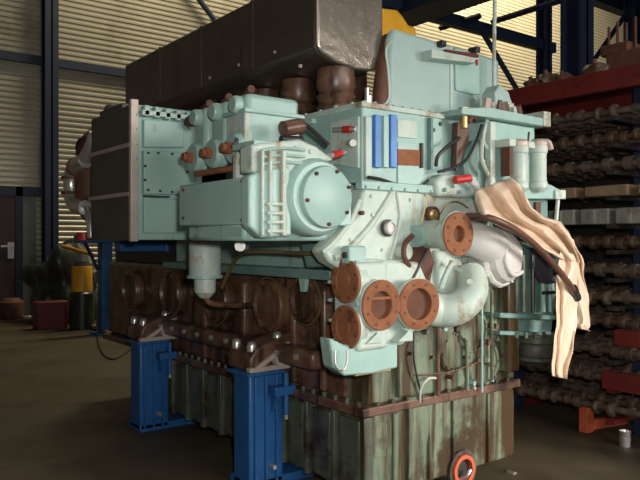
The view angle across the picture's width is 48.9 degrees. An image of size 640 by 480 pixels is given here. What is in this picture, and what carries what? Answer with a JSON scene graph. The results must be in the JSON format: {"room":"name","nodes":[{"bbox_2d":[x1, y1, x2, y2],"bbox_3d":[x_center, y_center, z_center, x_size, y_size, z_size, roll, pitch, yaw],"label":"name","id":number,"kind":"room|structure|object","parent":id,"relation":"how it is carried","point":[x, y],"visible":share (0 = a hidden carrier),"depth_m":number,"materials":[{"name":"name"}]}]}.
{"room":"engine repair workshop","nodes":[
{"label":"engine repair workshop","id":0,"kind":"room"},
{"bbox_2d":[0,0,622,292],"bbox_3d":[-2.776,-4.650,17.815,40.000,12.500,0.216,0,0,-37],"label":"wall","id":1,"kind":"structure","parent":0,"point":[111,33],"depth_m":15.87,"materials":[{"name":"beige metal"}]},
{"bbox_2d":[0,195,15,301],"bbox_3d":[-6.596,0.327,14.592,0.525,2.506,0.180,0,0,-37],"label":"door","id":2,"kind":"structure","parent":1,"relation":"in","point":[7,203],"depth_m":14.64,"materials":[{"name":"grey paint"}]},
{"bbox_2d":[0,186,42,299],"bbox_3d":[-6.481,0.237,14.730,1.274,2.726,0.140,0,0,-37],"label":"trim","id":3,"kind":"structure","parent":1,"relation":"attached to","point":[19,192],"depth_m":14.77,"materials":[{"name":"blue metal"}]},
{"bbox_2d":[23,196,35,315],"bbox_3d":[-6.199,0.337,14.971,0.285,2.526,0.080,0,0,-37],"label":"door","id":4,"kind":"structure","parent":1,"relation":"in","point":[29,203],"depth_m":14.93,"materials":[{"name":"grey metal"}]},
{"bbox_2d":[41,0,58,263],"bbox_3d":[-5.792,-4.650,15.081,0.280,12.500,0.280,0,0,-37],"label":"steel column","id":5,"kind":"structure","parent":1,"relation":"attached to","point":[49,8],"depth_m":14.99,"materials":[{"name":"blue metal"}]},
{"bbox_2d":[0,50,125,77],"bbox_3d":[-2.666,-3.855,17.670,40.000,0.180,0.100,0,0,-37],"label":"trim","id":6,"kind":"structure","parent":1,"relation":"attached to","point":[4,55],"depth_m":15.45,"materials":[{"name":"blue metal"}]},
{"bbox_2d":[196,0,216,20],"bbox_3d":[-2.622,-5.478,17.565,1.718,1.705,0.140,0,0,-37],"label":"trim","id":7,"kind":"structure","parent":1,"relation":"attached to","point":[202,3],"depth_m":17.38,"materials":[{"name":"blue metal"}]},
{"bbox_2d":[0,315,639,479],"bbox_3d":[3.502,1.700,9.596,40.000,0.200,21.100,0,0,-37],"label":"floor","id":8,"kind":"structure","parent":0,"point":[65,406],"depth_m":5.75,"materials":[{"name":"concrete"}]},
{"bbox_2d":[0,298,24,319],"bbox_3d":[-6.258,1.385,14.284,0.480,0.430,0.480,0,0,-37],"label":"bucket","id":9,"kind":"object","parent":8,"relation":"on","point":[10,308],"visible":0.99,"depth_m":14.10,"materials":[{"name":"brown metal"}]},
{"bbox_2d":[22,315,31,318],"bbox_3d":[-5.932,1.570,14.281,0.200,0.060,0.100,0,0,-37],"label":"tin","id":10,"kind":"object","parent":8,"relation":"on","point":[30,316],"visible":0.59,"depth_m":14.24,"materials":[{"name":"metal"}]},
{"bbox_2d":[32,300,67,329],"bbox_3d":[-4.872,1.350,12.700,0.550,0.500,0.300,0,0,-37],"label":"crate","id":11,"kind":"object","parent":8,"relation":"on","point":[48,314],"visible":1,"depth_m":12.58,"materials":[{"name":"paint"}]},
{"bbox_2d":[21,239,97,323],"bbox_3d":[-5.009,0.785,13.923,1.521,1.629,1.340,0,0,-37],"label":"machine","id":12,"kind":"object","parent":8,"relation":"on","point":[51,279],"visible":0.4,"depth_m":13.46,"materials":[{"name":"metal"}]},
{"bbox_2d":[60,244,94,255],"bbox_3d":[-4.424,0.188,12.791,0.070,0.214,1.410,0,0,-41],"label":"bar","id":13,"kind":"object","parent":12,"relation":"on","point":[77,250],"visible":0.79,"depth_m":12.79,"materials":[{"name":"yellow paint"}]},
{"bbox_2d":[69,260,94,329],"bbox_3d":[-4.282,0.979,12.648,0.432,1.242,0.432,0,0,-37],"label":"drum","id":14,"kind":"object","parent":8,"relation":"on","point":[82,297],"visible":1,"depth_m":12.48,"materials":[{"name":"yellow paint"}]},
{"bbox_2d":[74,235,114,335],"bbox_3d":[-3.388,0.756,12.198,1.700,1.689,0.400,0,0,-37],"label":"trestle","id":15,"kind":"object","parent":8,"relation":"on","point":[104,246],"visible":0.61,"depth_m":11.89,"materials":[{"name":"blue paint"}]},
{"bbox_2d":[96,310,97,326],"bbox_3d":[-3.833,1.390,12.360,0.200,0.420,0.200,0,0,-37],"label":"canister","id":16,"kind":"object","parent":8,"relation":"on","point":[97,310],"visible":0.08,"depth_m":12.30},
{"bbox_2d":[91,324,110,332],"bbox_3d":[-3.485,1.550,11.665,0.122,0.080,2.369,0,0,-33],"label":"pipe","id":17,"kind":"object","parent":8,"relation":"on","point":[93,326],"visible":0.35,"depth_m":12.20,"materials":[{"name":"brown metal"}]},
{"bbox_2d":[96,335,130,359],"bbox_3d":[-3.104,1.588,10.680,0.515,0.024,2.705,0,0,-20],"label":"cable","id":18,"kind":"object","parent":8,"relation":"on","point":[103,354],"visible":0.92,"depth_m":9.77,"materials":[{"name":"black rubber"}]},
{"bbox_2d":[126,339,196,432],"bbox_3d":[-1.150,1.222,6.181,1.040,0.755,0.340,0,0,-37],"label":"stand","id":19,"kind":"object","parent":8,"relation":"on","point":[151,361],"visible":0.88,"depth_m":5.89,"materials":[{"name":"metal"}]},
{"bbox_2d":[227,368,314,479],"bbox_3d":[-0.106,1.222,4.814,1.040,0.755,0.340,0,0,-37],"label":"stand","id":20,"kind":"object","parent":8,"relation":"on","point":[261,399],"visible":0.91,"depth_m":4.52,"materials":[{"name":"blue paint"}]},
{"bbox_2d":[61,0,565,479],"bbox_3d":[-0.494,-0.138,5.792,2.652,3.564,4.495,0,0,-37],"label":"engine","id":21,"kind":"object","parent":8,"relation":"on","point":[262,212],"visible":0.98,"depth_m":4.50,"materials":[{"name":"green paint"}]},
{"bbox_2d":[187,240,252,307],"bbox_3d":[-0.632,0.171,4.842,0.602,0.615,0.242,0,0,-37],"label":"housing","id":22,"kind":"object","parent":21,"relation":"on","point":[204,256],"depth_m":4.67,"materials":[{"name":"teal paint"}]},
{"bbox_2d":[442,49,478,57],"bbox_3d":[0.941,-1.283,4.859,0.336,0.034,0.120,0,0,-37],"label":"lever","id":23,"kind":"object","parent":21,"relation":"attached to","point":[450,53],"depth_m":4.80,"materials":[{"name":"red paint"}]},
{"bbox_2d":[440,107,542,126],"bbox_3d":[1.105,-0.807,4.732,0.901,0.072,0.400,0,0,-37],"label":"shelf","id":24,"kind":"object","parent":21,"relation":"attached to","point":[481,115],"depth_m":4.54,"materials":[{"name":"teal metal"}]},
{"bbox_2d":[510,145,528,191],"bbox_3d":[1.286,-0.462,4.544,0.123,0.304,0.123,0,0,-37],"label":"canister","id":25,"kind":"object","parent":21,"relation":"on","point":[519,153],"depth_m":4.50,"materials":[{"name":"teal paint"}]},
{"bbox_2d":[475,178,589,378],"bbox_3d":[1.420,0.267,4.507,1.347,1.322,0.199,0,0,-37],"label":"cloth","id":26,"kind":"object","parent":21,"relation":"on","point":[506,200],"visible":0.91,"depth_m":4.62,"materials":[{"name":"beige fabric"}]},
{"bbox_2d":[465,213,580,301],"bbox_3d":[1.349,0.128,4.430,1.133,0.586,0.275,0,0,-37],"label":"hose","id":27,"kind":"object","parent":26,"relation":"on","point":[573,289],"visible":0.98,"depth_m":4.24,"materials":[{"name":"brown rubber"}]},
{"bbox_2d":[529,145,547,191],"bbox_3d":[1.447,-0.475,4.667,0.126,0.312,0.126,0,0,-37],"label":"canister","id":28,"kind":"object","parent":21,"relation":"on","point":[538,182],"depth_m":4.62,"materials":[{"name":"teal paint"}]},
{"bbox_2d":[506,63,639,435],"bbox_3d":[1.857,0.125,6.766,1.050,2.950,5.000,0,0,-37],"label":"storage rack","id":29,"kind":"object","parent":8,"relation":"on","point":[620,86],"visible":0.21,"depth_m":5.65,"materials":[{"name":"red metal"}]},
{"bbox_2d":[523,76,536,86],"bbox_3d":[1.904,-1.386,6.286,0.164,0.149,0.152,0,0,35],"label":"machine part","id":30,"kind":"object","parent":29,"relation":"on","point":[531,81],"visible":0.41,"depth_m":6.24,"materials":[{"name":"brown metal"}]},
{"bbox_2d":[535,70,558,83],"bbox_3d":[2.001,-1.401,6.166,0.213,0.173,0.202,0,0,24],"label":"machine part","id":31,"kind":"object","parent":29,"relation":"on","point":[547,76],"visible":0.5,"depth_m":6.09,"materials":[{"name":"brown metal"}]},
{"bbox_2d":[519,360,601,379],"bbox_3d":[1.638,1.100,6.467,0.153,0.129,4.850,0,0,-37],"label":"shaft","id":32,"kind":"object","parent":29,"relation":"on","point":[589,374],"visible":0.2,"depth_m":5.83,"materials":[{"name":"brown metal"}]},
{"bbox_2d":[554,70,572,80],"bbox_3d":[2.091,-1.385,6.031,0.161,0.134,0.171,0,0,-37],"label":"machine part","id":33,"kind":"object","parent":29,"relation":"on","point":[562,75],"visible":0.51,"depth_m":5.98,"materials":[{"name":"brown metal"}]},
{"bbox_2d":[548,210,581,224],"bbox_3d":[2.076,-0.188,5.903,0.250,0.125,0.248,0,0,-37],"label":"metal casting","id":34,"kind":"object","parent":29,"relation":"on","point":[567,217],"visible":0.56,"depth_m":5.80,"materials":[{"name":"grey metal"}]},
{"bbox_2d":[551,187,589,200],"bbox_3d":[2.058,-0.388,5.951,0.220,0.085,0.368,0,0,-37],"label":"block","id":35,"kind":"object","parent":29,"relation":"on","point":[571,193],"visible":0.44,"depth_m":5.79,"materials":[{"name":"brown wood"}]},
{"bbox_2d":[525,367,624,392],"bbox_3d":[2.197,1.340,7.020,0.153,0.129,4.850,0,0,-37],"label":"shaft","id":36,"kind":"object","parent":29,"relation":"on","point":[571,379],"visible":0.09,"depth_m":6.72,"materials":[{"name":"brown metal"}]},
{"bbox_2d":[513,383,639,417],"bbox_3d":[1.578,1.340,6.547,0.153,0.129,4.850,0,0,-37],"label":"shaft","id":37,"kind":"object","parent":29,"relation":"on","point":[611,409],"visible":0.31,"depth_m":5.77,"materials":[{"name":"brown metal"}]},
{"bbox_2d":[517,235,639,249],"bbox_3d":[1.541,0.021,6.594,0.151,0.124,4.850,0,0,-37],"label":"shaft","id":38,"kind":"object","parent":29,"relation":"on","point":[607,241],"visible":0.14,"depth_m":5.59,"materials":[{"name":"brown metal"}]},
{"bbox_2d":[547,172,609,181],"bbox_3d":[2.046,-0.600,6.791,0.116,0.116,4.850,0,0,-37],"label":"shaft","id":39,"kind":"object","parent":29,"relation":"on","point":[586,176],"visible":0.06,"depth_m":6.39,"materials":[{"name":"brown metal"}]},
{"bbox_2d":[525,372,632,399],"bbox_3d":[1.991,1.340,6.863,0.116,0.116,4.850,0,0,-37],"label":"shaft","id":40,"kind":"object","parent":29,"relation":"on","point":[577,385],"visible":0.15,"depth_m":6.43,"materials":[{"name":"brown metal"}]},
{"bbox_2d":[551,327,606,336],"bbox_3d":[2.191,0.881,7.028,0.151,0.124,4.850,0,0,-37],"label":"shaft","id":41,"kind":"object","parent":29,"relation":"on","point":[593,332],"visible":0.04,"depth_m":6.54,"materials":[{"name":"brown metal"}]},
{"bbox_2d":[518,235,639,248],"bbox_3d":[1.747,0.021,6.752,0.151,0.124,4.850,0,0,-37],"label":"shaft","id":42,"kind":"object","parent":29,"relation":"on","point":[625,236],"visible":0.04,"depth_m":5.75,"materials":[{"name":"brown metal"}]},
{"bbox_2d":[520,378,639,410],"bbox_3d":[1.784,1.341,6.704,0.151,0.124,4.850,0,0,-37],"label":"shaft","id":43,"kind":"object","parent":29,"relation":"on","point":[619,401],"visible":0.22,"depth_m":5.99,"materials":[{"name":"brown metal"}]},
{"bbox_2d":[550,198,611,204],"bbox_3d":[2.148,-0.399,7.083,0.151,0.124,4.850,0,0,-37],"label":"shaft","id":44,"kind":"object","parent":29,"relation":"on","point":[596,200],"visible":0.06,"depth_m":6.59,"materials":[{"name":"brown metal"}]},
{"bbox_2d":[551,327,613,341],"bbox_3d":[1.985,0.880,6.870,0.153,0.129,4.850,0,0,-37],"label":"shaft","id":45,"kind":"object","parent":29,"relation":"on","point":[586,335],"visible":0.06,"depth_m":6.27,"materials":[{"name":"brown metal"}]},
{"bbox_2d":[534,118,632,138],"bbox_3d":[2.003,-1.020,6.847,0.153,0.129,4.850,0,0,-37],"label":"shaft","id":46,"kind":"object","parent":29,"relation":"on","point":[556,132],"visible":0.15,"depth_m":6.38,"materials":[{"name":"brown metal"}]},
{"bbox_2d":[547,175,621,183],"bbox_3d":[2.252,-0.600,6.949,0.153,0.129,4.850,0,0,-37],"label":"shaft","id":47,"kind":"object","parent":29,"relation":"on","point":[579,179],"visible":0.04,"depth_m":6.65,"materials":[{"name":"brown metal"}]},
{"bbox_2d":[538,124,632,139],"bbox_3d":[2.209,-1.019,7.004,0.151,0.124,4.850,0,0,-37],"label":"shaft","id":48,"kind":"object","parent":29,"relation":"on","point":[619,128],"visible":0.08,"depth_m":6.51,"materials":[{"name":"brown metal"}]},
{"bbox_2d":[534,112,639,134],"bbox_3d":[1.796,-1.020,6.689,0.116,0.116,4.850,0,0,-37],"label":"shaft","id":49,"kind":"object","parent":29,"relation":"on","point":[564,126],"visible":0.08,"depth_m":6.06,"materials":[{"name":"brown metal"}]},
{"bbox_2d":[547,150,629,162],"bbox_3d":[2.179,-0.810,7.044,0.116,0.116,4.850,0,0,-37],"label":"shaft","id":50,"kind":"object","parent":29,"relation":"on","point":[620,152],"visible":0.11,"depth_m":6.56,"materials":[{"name":"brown metal"}]},
{"bbox_2d":[547,144,632,158],"bbox_3d":[1.972,-0.809,6.886,0.151,0.124,4.850,0,0,-37],"label":"shaft","id":51,"kind":"object","parent":29,"relation":"on","point":[597,151],"visible":0.07,"depth_m":6.33,"materials":[{"name":"brown metal"}]},
{"bbox_2d":[548,196,632,203],"bbox_3d":[1.942,-0.400,6.926,0.153,0.129,4.850,0,0,-37],"label":"shaft","id":52,"kind":"object","parent":29,"relation":"on","point":[549,201],"visible":0.02,"depth_m":6.43,"materials":[{"name":"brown metal"}]},
{"bbox_2d":[555,283,628,289],"bbox_3d":[2.173,0.460,7.052,0.116,0.116,4.850,0,0,-37],"label":"shaft","id":53,"kind":"object","parent":29,"relation":"on","point":[588,285],"visible":0.06,"depth_m":6.43,"materials":[{"name":"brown metal"}]},
{"bbox_2d":[547,154,639,175],"bbox_3d":[1.632,-0.600,6.475,0.116,0.116,4.850,0,0,-37],"label":"shaft","id":54,"kind":"object","parent":29,"relation":"on","point":[628,162],"visible":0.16,"depth_m":5.67,"materials":[{"name":"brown metal"}]},
{"bbox_2d":[547,359,639,374],"bbox_3d":[1.845,1.100,6.625,0.153,0.129,4.850,0,0,-37],"label":"shaft","id":55,"kind":"object","parent":29,"relation":"on","point":[573,364],"visible":0.13,"depth_m":5.94,"materials":[{"name":"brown metal"}]},
{"bbox_2d":[547,139,639,154],"bbox_3d":[1.766,-0.810,6.729,0.153,0.129,4.850,0,0,-37],"label":"shaft","id":56,"kind":"object","parent":29,"relation":"on","point":[588,146],"visible":0.06,"depth_m":6.03,"materials":[{"name":"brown metal"}]},
{"bbox_2d":[547,166,639,177],"bbox_3d":[1.838,-0.599,6.633,0.151,0.124,4.850,0,0,-37],"label":"shaft","id":57,"kind":"object","parent":29,"relation":"on","point":[595,172],"visible":0.06,"depth_m":5.96,"materials":[{"name":"brown metal"}]},
{"bbox_2d":[548,127,639,151],"bbox_3d":[1.559,-0.809,6.570,0.151,0.124,4.850,0,0,-37],"label":"shaft","id":58,"kind":"object","parent":29,"relation":"on","point":[597,140],"visible":0.21,"depth_m":5.66,"materials":[{"name":"brown metal"}]},
{"bbox_2d":[555,305,632,316],"bbox_3d":[2.034,0.650,6.807,0.116,0.116,4.850,0,0,-37],"label":"shaft","id":59,"kind":"object","parent":29,"relation":"on","point":[600,310],"visible":0.02,"depth_m":6.16,"materials":[{"name":"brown metal"}]},
{"bbox_2d":[551,103,639,124],"bbox_3d":[1.590,-1.020,6.531,0.153,0.129,4.850,0,0,-37],"label":"shaft","id":60,"kind":"object","parent":29,"relation":"on","point":[599,113],"visible":0.15,"depth_m":5.63,"materials":[{"name":"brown metal"}]},
{"bbox_2d":[552,312,639,330],"bbox_3d":[1.620,0.651,6.491,0.151,0.124,4.850,0,0,-37],"label":"shaft","id":61,"kind":"object","parent":29,"relation":"on","point":[608,321],"visible":0.12,"depth_m":5.53,"materials":[{"name":"brown metal"}]},
{"bbox_2d":[582,59,609,73],"bbox_3d":[2.284,-1.402,5.799,0.180,0.170,0.204,0,0,-37],"label":"machine part","id":62,"kind":"object","parent":29,"relation":"on","point":[596,66],"visible":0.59,"depth_m":5.73,"materials":[{"name":"brown metal"}]},
{"bbox_2d":[554,308,639,319],"bbox_3d":[1.826,0.651,6.649,0.151,0.124,4.850,0,0,-37],"label":"shaft","id":63,"kind":"object","parent":29,"relation":"on","point":[637,316],"visible":0.03,"depth_m":5.83,"materials":[{"name":"brown metal"}]},
{"bbox_2d":[555,291,639,304],"bbox_3d":[1.553,0.460,6.579,0.153,0.129,4.850,0,0,-37],"label":"shaft","id":64,"kind":"object","parent":29,"relation":"on","point":[606,297],"visible":0.07,"depth_m":5.55,"materials":[{"name":"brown metal"}]},
{"bbox_2d":[555,285,639,302],"bbox_3d":[1.760,0.460,6.736,0.153,0.129,4.850,0,0,-37],"label":"shaft","id":65,"kind":"object","parent":29,"relation":"on","point":[622,292],"visible":0.06,"depth_m":5.81,"materials":[{"name":"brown metal"}]},
{"bbox_2d":[580,208,615,224],"bbox_3d":[2.259,-0.188,5.663,0.250,0.125,0.248,0,0,-37],"label":"metal casting","id":66,"kind":"object","parent":29,"relation":"on","point":[602,216],"visible":0.81,"depth_m":5.58,"materials":[{"name":"grey metal"}]},
{"bbox_2d":[564,224,632,226],"bbox_3d":[2.234,-0.180,6.973,0.116,0.116,4.850,0,0,-37],"label":"shaft","id":67,"kind":"object","parent":29,"relation":"on","point":[629,224],"visible":0.02,"depth_m":6.51,"materials":[{"name":"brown metal"}]},
{"bbox_2d":[571,355,632,371],"bbox_3d":[2.051,1.101,6.783,0.151,0.124,4.850,0,0,-37],"label":"shaft","id":68,"kind":"object","parent":29,"relation":"on","point":[588,361],"visible":0.08,"depth_m":6.19,"materials":[{"name":"brown metal"}]},
{"bbox_2d":[572,351,632,362],"bbox_3d":[2.258,1.100,6.941,0.116,0.116,4.850,0,0,-37],"label":"shaft","id":69,"kind":"object","parent":29,"relation":"on","point":[585,354],"visible":0.04,"depth_m":6.54,"materials":[{"name":"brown metal"}]},
{"bbox_2d":[573,340,639,360],"bbox_3d":[1.572,0.880,6.555,0.116,0.116,4.850,0,0,-37],"label":"shaft","id":70,"kind":"object","parent":29,"relation":"on","point":[596,348],"visible":0.12,"depth_m":5.57,"materials":[{"name":"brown metal"}]},
{"bbox_2d":[574,335,638,350],"bbox_3d":[1.778,0.880,6.713,0.116,0.116,4.850,0,0,-37],"label":"shaft","id":71,"kind":"object","parent":29,"relation":"on","point":[590,340],"visible":0.06,"depth_m":5.96,"materials":[{"name":"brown metal"}]},
{"bbox_2d":[586,260,632,265],"bbox_3d":[2.003,0.240,6.847,0.153,0.129,4.850,0,0,-37],"label":"shaft","id":72,"kind":"object","parent":29,"relation":"on","point":[590,262],"visible":0.02,"depth_m":6.22,"materials":[{"name":"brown metal"}]},
{"bbox_2d":[589,304,632,312],"bbox_3d":[2.240,0.650,6.965,0.153,0.129,4.850,0,0,-37],"label":"shaft","id":73,"kind":"object","parent":29,"relation":"on","point":[598,306],"visible":0.03,"depth_m":6.47,"materials":[{"name":"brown metal"}]},
{"bbox_2d":[584,263,639,278],"bbox_3d":[1.590,0.240,6.531,0.116,0.116,4.850,0,0,-37],"label":"shaft","id":74,"kind":"object","parent":29,"relation":"on","point":[619,270],"visible":0.12,"depth_m":5.51,"materials":[{"name":"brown metal"}]},
{"bbox_2d":[591,286,632,292],"bbox_3d":[1.966,0.461,6.894,0.151,0.124,4.850,0,0,-37],"label":"shaft","id":75,"kind":"object","parent":29,"relation":"on","point":[598,288],"visible":0.02,"depth_m":6.10,"materials":[{"name":"brown metal"}]},
{"bbox_2d":[584,262,639,274],"bbox_3d":[1.796,0.240,6.689,0.116,0.116,4.850,0,0,-37],"label":"shaft","id":76,"kind":"object","parent":29,"relation":"on","point":[614,263],"visible":0.02,"depth_m":5.82,"materials":[{"name":"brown metal"}]},
{"bbox_2d":[585,184,639,197],"bbox_3d":[2.330,-0.388,5.595,0.220,0.085,0.368,0,0,-37],"label":"block","id":77,"kind":"object","parent":29,"relation":"on","point":[627,190],"visible":0.97,"depth_m":5.49,"materials":[{"name":"brown wood"}]},
{"bbox_2d":[594,260,632,264],"bbox_3d":[2.209,0.241,7.004,0.151,0.124,4.850,0,0,-37],"label":"shaft","id":78,"kind":"object","parent":29,"relation":"on","point":[616,260],"visible":0.02,"depth_m":6.33,"materials":[{"name":"brown metal"}]},
{"bbox_2d":[601,16,639,68],"bbox_3d":[2.668,-1.605,5.993,0.300,0.550,0.460,0,0,-37],"label":"machine part","id":79,"kind":"object","parent":29,"relation":"on","point":[618,54],"visible":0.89,"depth_m":5.94,"materials":[{"name":"brown metal"}]},
{"bbox_2d":[616,207,639,223],"bbox_3d":[2.443,-0.188,5.423,0.250,0.125,0.248,0,0,-37],"label":"metal casting","id":80,"kind":"object","parent":29,"relation":"on","point":[627,215],"visible":1,"depth_m":5.35,"materials":[{"name":"grey metal"}]},
{"bbox_2d":[579,406,627,432],"bbox_3d":[2.434,1.480,6.016,0.624,0.240,0.105,0,0,-33],"label":"bracket","id":81,"kind":"object","parent":8,"relation":"on","point":[588,423],"visible":0.62,"depth_m":5.85,"materials":[{"name":"red metal"}]},
{"bbox_2d":[619,429,630,447],"bbox_3d":[2.369,1.541,5.460,0.092,0.118,0.092,0,0,-37],"label":"tin can","id":82,"kind":"object","parent":8,"relation":"on","point":[625,435],"visible":1,"depth_m":5.43,"materials":[{"name":"metal"}]},
{"bbox_2d":[397,0,490,26],"bbox_3d":[1.183,-3.640,10.656,0.600,0.720,15.600,0,0,-37],"label":"trim","id":83,"kind":"structure","parent":0,"point":[414,12],"depth_m":10.05,"materials":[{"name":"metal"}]},
{"bbox_2d":[438,13,481,30],"bbox_3d":[2.232,-3.488,11.258,0.100,0.114,0.839,0,0,-37],"label":"trim","id":84,"kind":"structure","parent":0,"point":[478,16],"depth_m":11.08,"materials":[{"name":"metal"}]},
{"bbox_2d":[382,0,555,53],"bbox_3d":[1.733,-3.470,10.837,6.294,0.180,0.120,0,0,-37],"label":"beam","id":85,"kind":"structure","parent":0,"point":[453,20],"depth_m":11.54,"materials":[{"name":"blue metal"}]},
{"bbox_2d":[478,20,518,88],"bbox_3d":[2.999,-3.031,11.791,1.337,1.233,0.120,0,0,-37],"label":"steel beam","id":86,"kind":"structure","parent":0,"point":[485,37],"depth_m":11.79,"materials":[{"name":"blue metal"}]},
{"bbox_2d":[490,0,559,23],"bbox_3d":[3.354,-3.530,10.613,0.100,0.111,1.891,0,0,-37],"label":"steel beam","id":87,"kind":"structure","parent":0,"point":[550,3],"depth_m":10.79,"materials":[{"name":"blue metal"}]},
{"bbox_2d":[536,0,551,76],"bbox_3d":[4.001,-4.650,12.557,0.200,12.500,0.200,0,0,-37],"label":"column","id":88,"kind":"structure","parent":0,"point":[544,16],"depth_m":12.53,"materials":[{"name":"blue metal"}]},
{"bbox_2d":[560,0,593,76],"bbox_3d":[3.034,-4.650,8.300,0.270,12.500,0.270,0,0,-37],"label":"column","id":89,"kind":"structure","parent":0,"point":[576,16],"depth_m":8.29,"materials":[{"name":"blue metal"}]},
{"bbox_2d":[536,129,632,407],"bbox_3d":[2.379,0.240,7.417,0.130,2.720,8.000,0,0,-37],"label":"shaft","id":90,"kind":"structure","parent":0,"point":[599,255],"depth_m":6.87,"materials":[{"name":"brown metal"}]},
{"bbox_2d":[594,0,622,16],"bbox_3d":[8.656,-6.793,19.322,20.000,1.400,0.300,0,0,-37],"label":"trim","id":91,"kind":"structure","parent":0,"point":[615,7],"depth_m":18.44,"materials":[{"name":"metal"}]},
{"bbox_2d":[594,0,637,58],"bbox_3d":[6.879,-4.860,16.517,2.563,2.464,0.140,0,0,-37],"label":"steel beam","id":92,"kind":"structure","parent":0,"point":[628,10],"depth_m":16.61,"materials":[{"name":"blue metal"}]},
{"bbox_2d":[623,0,639,43],"bbox_3d":[7.984,-4.650,17.991,0.300,12.500,0.300,0,0,-37],"label":"beam","id":93,"kind":"structure","parent":0,"point":[635,11],"depth_m":17.98,"materials":[{"name":"blue metal"}]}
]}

